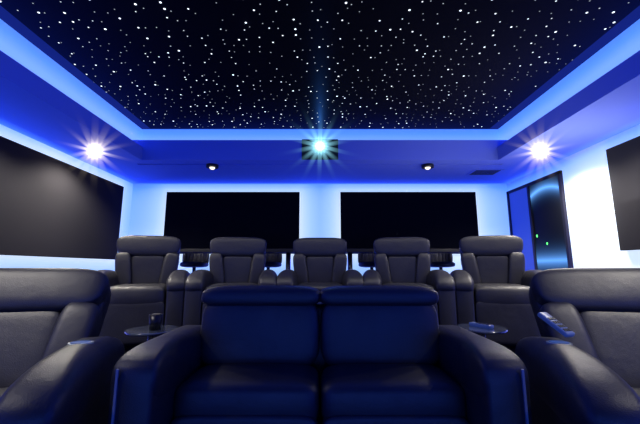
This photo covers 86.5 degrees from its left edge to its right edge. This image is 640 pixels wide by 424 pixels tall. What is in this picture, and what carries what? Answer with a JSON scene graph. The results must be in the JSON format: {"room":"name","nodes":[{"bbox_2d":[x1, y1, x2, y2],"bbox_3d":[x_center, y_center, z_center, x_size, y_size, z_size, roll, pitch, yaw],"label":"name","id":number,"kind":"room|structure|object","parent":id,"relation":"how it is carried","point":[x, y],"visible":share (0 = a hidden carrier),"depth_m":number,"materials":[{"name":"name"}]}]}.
{"room":"home theater","nodes":[
{"label":"home theater","id":0,"kind":"room"},
{"bbox_2d":[0,124,132,270],"bbox_3d":[-2.560,-0.100,1.147,0.120,2.670,6.630,0,-9,0],"label":"wall","id":1,"kind":"structure","parent":0,"point":[6,261],"depth_m":3.35,"materials":[{"name":"grey paint"}]},
{"bbox_2d":[0,136,123,259],"bbox_3d":[-2.470,-0.147,2.491,0.040,0.900,3.411,0,-9,0],"label":"wall panel","id":2,"kind":"object","parent":1,"relation":"attached to","point":[50,206],"visible":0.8,"depth_m":3.11,"materials":[{"name":"grey fabric"}]},
{"bbox_2d":[129,184,509,275],"bbox_3d":[0.000,0.449,4.477,5.240,2.670,0.120,0,-9,0],"label":"wall","id":3,"kind":"structure","parent":0,"point":[319,215],"depth_m":4.51,"materials":[{"name":"grey paint"}]},
{"bbox_2d":[164,192,299,253],"bbox_3d":[-1.145,0.138,4.437,1.750,0.810,0.040,0,-9,0],"label":"wall panel","id":4,"kind":"object","parent":3,"relation":"attached to","point":[194,218],"visible":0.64,"depth_m":4.43,"materials":[{"name":"black fabric"}]},
{"bbox_2d":[340,192,478,253],"bbox_3d":[1.160,0.138,4.437,1.780,0.810,0.040,0,-9,0],"label":"wall panel","id":5,"kind":"object","parent":3,"relation":"attached to","point":[442,218],"visible":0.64,"depth_m":4.43,"materials":[{"name":"black fabric"}]},
{"bbox_2d":[0,50,639,183],"bbox_3d":[0.000,-1.166,1.322,5.000,0.510,6.630,0,-9,0],"label":"ceiling","id":6,"kind":"structure","parent":0,"point":[30,106],"depth_m":3.55,"materials":[{"name":"blue paint"}]},
{"bbox_2d":[88,148,100,152],"bbox_3d":[-2.145,-0.579,3.237,0.108,0.030,0.108,0,-9,0],"label":"recessed light","id":7,"kind":"object","parent":6,"relation":"in","point":[94,150],"visible":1,"depth_m":3.21,"materials":[{"name":"grey"}]},
{"bbox_2d":[206,163,218,169],"bbox_3d":[-1.175,-0.489,3.709,0.130,0.054,0.130,0,-9,0],"label":"recessed light","id":8,"kind":"object","parent":6,"relation":"in","point":[212,166],"visible":1,"depth_m":3.67,"materials":[{"name":"black"}]},
{"bbox_2d":[302,139,337,159],"bbox_3d":[0.000,-0.649,3.595,0.380,0.222,0.136,0,-9,0],"label":"projector","id":9,"kind":"object","parent":6,"relation":"attached to","point":[312,149],"depth_m":3.56,"materials":[{"name":"black"}]},
{"bbox_2d":[0,19,639,139],"bbox_3d":[0.000,-1.173,1.399,3.960,0.270,4.780,0,-9,0],"label":"cove","id":10,"kind":"object","parent":6,"relation":"attached to","point":[13,44],"depth_m":3.07,"materials":[{"name":"paint"}]},
{"bbox_2d":[421,163,433,169],"bbox_3d":[1.175,-0.489,3.709,0.130,0.054,0.130,0,-9,0],"label":"recessed light","id":11,"kind":"object","parent":6,"relation":"in","point":[427,166],"visible":1,"depth_m":3.67,"materials":[{"name":"black"}]},
{"bbox_2d":[466,169,503,174],"bbox_3d":[1.930,-0.466,3.984,0.340,0.013,0.230,0,-9,0],"label":"ceiling vent","id":12,"kind":"object","parent":6,"relation":"in","point":[476,171],"depth_m":3.95,"materials":[{"name":"blue metal"}]},
{"bbox_2d":[534,148,546,152],"bbox_3d":[2.097,-0.579,3.237,0.108,0.030,0.108,0,-9,0],"label":"recessed light","id":13,"kind":"object","parent":6,"relation":"in","point":[540,150],"visible":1,"depth_m":3.21,"materials":[{"name":"grey"}]},
{"bbox_2d":[124,346,515,352],"bbox_3d":[0.000,1.426,3.425,5.000,0.400,1.637,0,-9,0],"label":"floor","id":14,"kind":"structure","parent":0,"point":[127,348],"depth_m":2.78,"materials":[{"name":"black carpet"}]},
{"bbox_2d":[97,235,189,346],"bbox_3d":[-1.584,0.666,3.028,0.804,0.951,0.636,3,-10,-17],"label":"recliner","id":15,"kind":"object","parent":14,"relation":"on","point":[146,279],"visible":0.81,"depth_m":2.83,"materials":[{"name":"black leather"}]},
{"bbox_2d":[180,253,208,271],"bbox_3d":[-1.530,0.908,4.101,0.328,0.840,0.328,0,-9,0],"label":"stool","id":16,"kind":"object","parent":14,"relation":"on","point":[193,260],"visible":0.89,"depth_m":4.18,"materials":[{"name":"black leather"}]},
{"bbox_2d":[182,237,276,325],"bbox_3d":[-0.797,0.693,3.189,0.804,0.951,0.636,1,-9,-8],"label":"recliner","id":17,"kind":"object","parent":14,"relation":"on","point":[233,261],"visible":0.58,"depth_m":3.34,"materials":[{"name":"black leather"}]},
{"bbox_2d":[265,253,281,269],"bbox_3d":[-0.630,0.908,4.101,0.328,0.840,0.328,0,-9,0],"label":"stool","id":18,"kind":"object","parent":14,"relation":"on","point":[272,259],"visible":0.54,"depth_m":4.19,"materials":[{"name":"black leather"}]},
{"bbox_2d":[277,238,362,290],"bbox_3d":[0.000,0.703,3.249,0.804,0.951,0.636,0,-9,0],"label":"recliner","id":19,"kind":"object","parent":14,"relation":"on","point":[318,263],"visible":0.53,"depth_m":3.42,"materials":[{"name":"black leather"}]},
{"bbox_2d":[180,249,459,269],"bbox_3d":[0.000,0.849,3.808,4.500,0.862,0.220,0,-9,0],"label":"countertop","id":20,"kind":"structure","parent":14,"relation":"on","point":[288,252],"depth_m":3.78,"materials":[{"name":"black"}]},
{"bbox_2d":[358,253,374,269],"bbox_3d":[0.630,0.908,4.101,0.328,0.840,0.328,0,-9,0],"label":"stool","id":21,"kind":"object","parent":14,"relation":"on","point":[364,259],"visible":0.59,"depth_m":4.19,"materials":[{"name":"black leather"}]},
{"bbox_2d":[363,237,456,325],"bbox_3d":[0.797,0.693,3.189,0.805,0.951,0.640,-1,-9,8],"label":"recliner","id":22,"kind":"object","parent":14,"relation":"on","point":[399,261],"visible":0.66,"depth_m":3.34,"materials":[{"name":"black leather"}]},
{"bbox_2d":[429,253,454,269],"bbox_3d":[1.470,0.908,4.101,0.328,0.840,0.328,0,-9,0],"label":"stool","id":23,"kind":"object","parent":14,"relation":"on","point":[440,260],"visible":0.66,"depth_m":4.19,"materials":[{"name":"black leather"}]},
{"bbox_2d":[450,235,542,346],"bbox_3d":[1.584,0.666,3.028,0.804,0.951,0.636,-3,-10,17],"label":"recliner","id":24,"kind":"object","parent":14,"relation":"on","point":[492,284],"visible":0.77,"depth_m":2.82,"materials":[{"name":"black leather"}]},
{"bbox_2d":[0,0,639,128],"bbox_3d":[0.000,-1.343,1.351,3.960,0.050,4.930,0,-9,0],"label":"ceiling","id":25,"kind":"structure","parent":0,"point":[162,64],"depth_m":2.45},
{"bbox_2d":[507,124,639,267],"bbox_3d":[2.560,-0.100,1.147,0.120,2.670,6.630,0,-9,0],"label":"wall","id":26,"kind":"structure","parent":0,"point":[594,240],"depth_m":3.13,"materials":[{"name":"grey paint"}]},
{"bbox_2d":[506,170,573,270],"bbox_3d":[2.485,0.464,3.876,0.030,1.645,1.010,0,-9,0],"label":"door","id":27,"kind":"structure","parent":26,"relation":"in","point":[537,209],"depth_m":3.80,"materials":[{"name":"black"}]},
{"bbox_2d":[606,136,639,250],"bbox_3d":[2.470,-0.277,1.829,0.040,0.860,2.061,0,-9,0],"label":"wall panel","id":28,"kind":"object","parent":26,"relation":"attached to","point":[623,159],"visible":1,"depth_m":2.72,"materials":[{"name":"grey fabric"}]},
{"bbox_3d":[0.000,1.267,0.921,5.240,0.100,6.870,0,-9,0],"label":"floor","id":29,"kind":"structure","parent":0,"visible":0},
{"bbox_2d":[0,268,124,423],"bbox_3d":[-1.379,0.744,1.321,0.996,1.041,0.998,3,-10,-16],"label":"recliner","id":30,"kind":"object","parent":29,"relation":"on","point":[56,367],"visible":0.97,"depth_m":1.56,"materials":[{"name":"black leather"}]},
{"bbox_2d":[124,325,177,340],"bbox_3d":[-0.975,1.026,1.919,0.280,0.700,0.280,0,-9,0],"label":"side table","id":31,"kind":"object","parent":29,"relation":"on","point":[143,331],"visible":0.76,"depth_m":1.90,"materials":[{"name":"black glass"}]},
{"bbox_2d":[149,313,162,330],"bbox_3d":[-0.950,0.633,1.963,0.074,0.088,0.074,0,-9,0],"label":"cup","id":32,"kind":"object","parent":31,"relation":"on","point":[155,319],"visible":1,"depth_m":1.94,"materials":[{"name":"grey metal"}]},
{"bbox_2d":[107,285,532,423],"bbox_3d":[0.000,0.829,1.550,1.518,0.948,0.766,0,-9,0],"label":"loveseat","id":33,"kind":"object","parent":29,"relation":"on","point":[258,354],"visible":1,"depth_m":1.45,"materials":[{"name":"black leather"}]},
{"bbox_2d":[456,324,507,337],"bbox_3d":[0.965,1.035,1.978,0.280,0.700,0.280,0,-9,0],"label":"side table","id":34,"kind":"object","parent":29,"relation":"on","point":[496,330],"visible":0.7,"depth_m":1.96,"materials":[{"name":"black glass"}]},
{"bbox_2d":[469,322,493,328],"bbox_3d":[0.965,0.678,2.037,0.048,0.024,0.140,5,-11,-28],"label":"remote control","id":35,"kind":"object","parent":34,"relation":"on","point":[475,324],"visible":1,"depth_m":2.01,"materials":[{"name":"blue"}]},
{"bbox_2d":[515,268,639,423],"bbox_3d":[1.379,0.744,1.321,0.996,1.041,0.997,-3,-10,16],"label":"recliner","id":36,"kind":"object","parent":29,"relation":"on","point":[592,376],"visible":0.97,"depth_m":1.56,"materials":[{"name":"black leather"}]},
{"bbox_2d":[537,312,574,336],"bbox_3d":[1.021,0.487,1.475,0.048,0.086,0.136,2,-10,-15],"label":"remote control","id":37,"kind":"object","parent":36,"relation":"attached to","point":[557,325],"visible":1,"depth_m":1.46,"materials":[{"name":"blue"}]}
]}

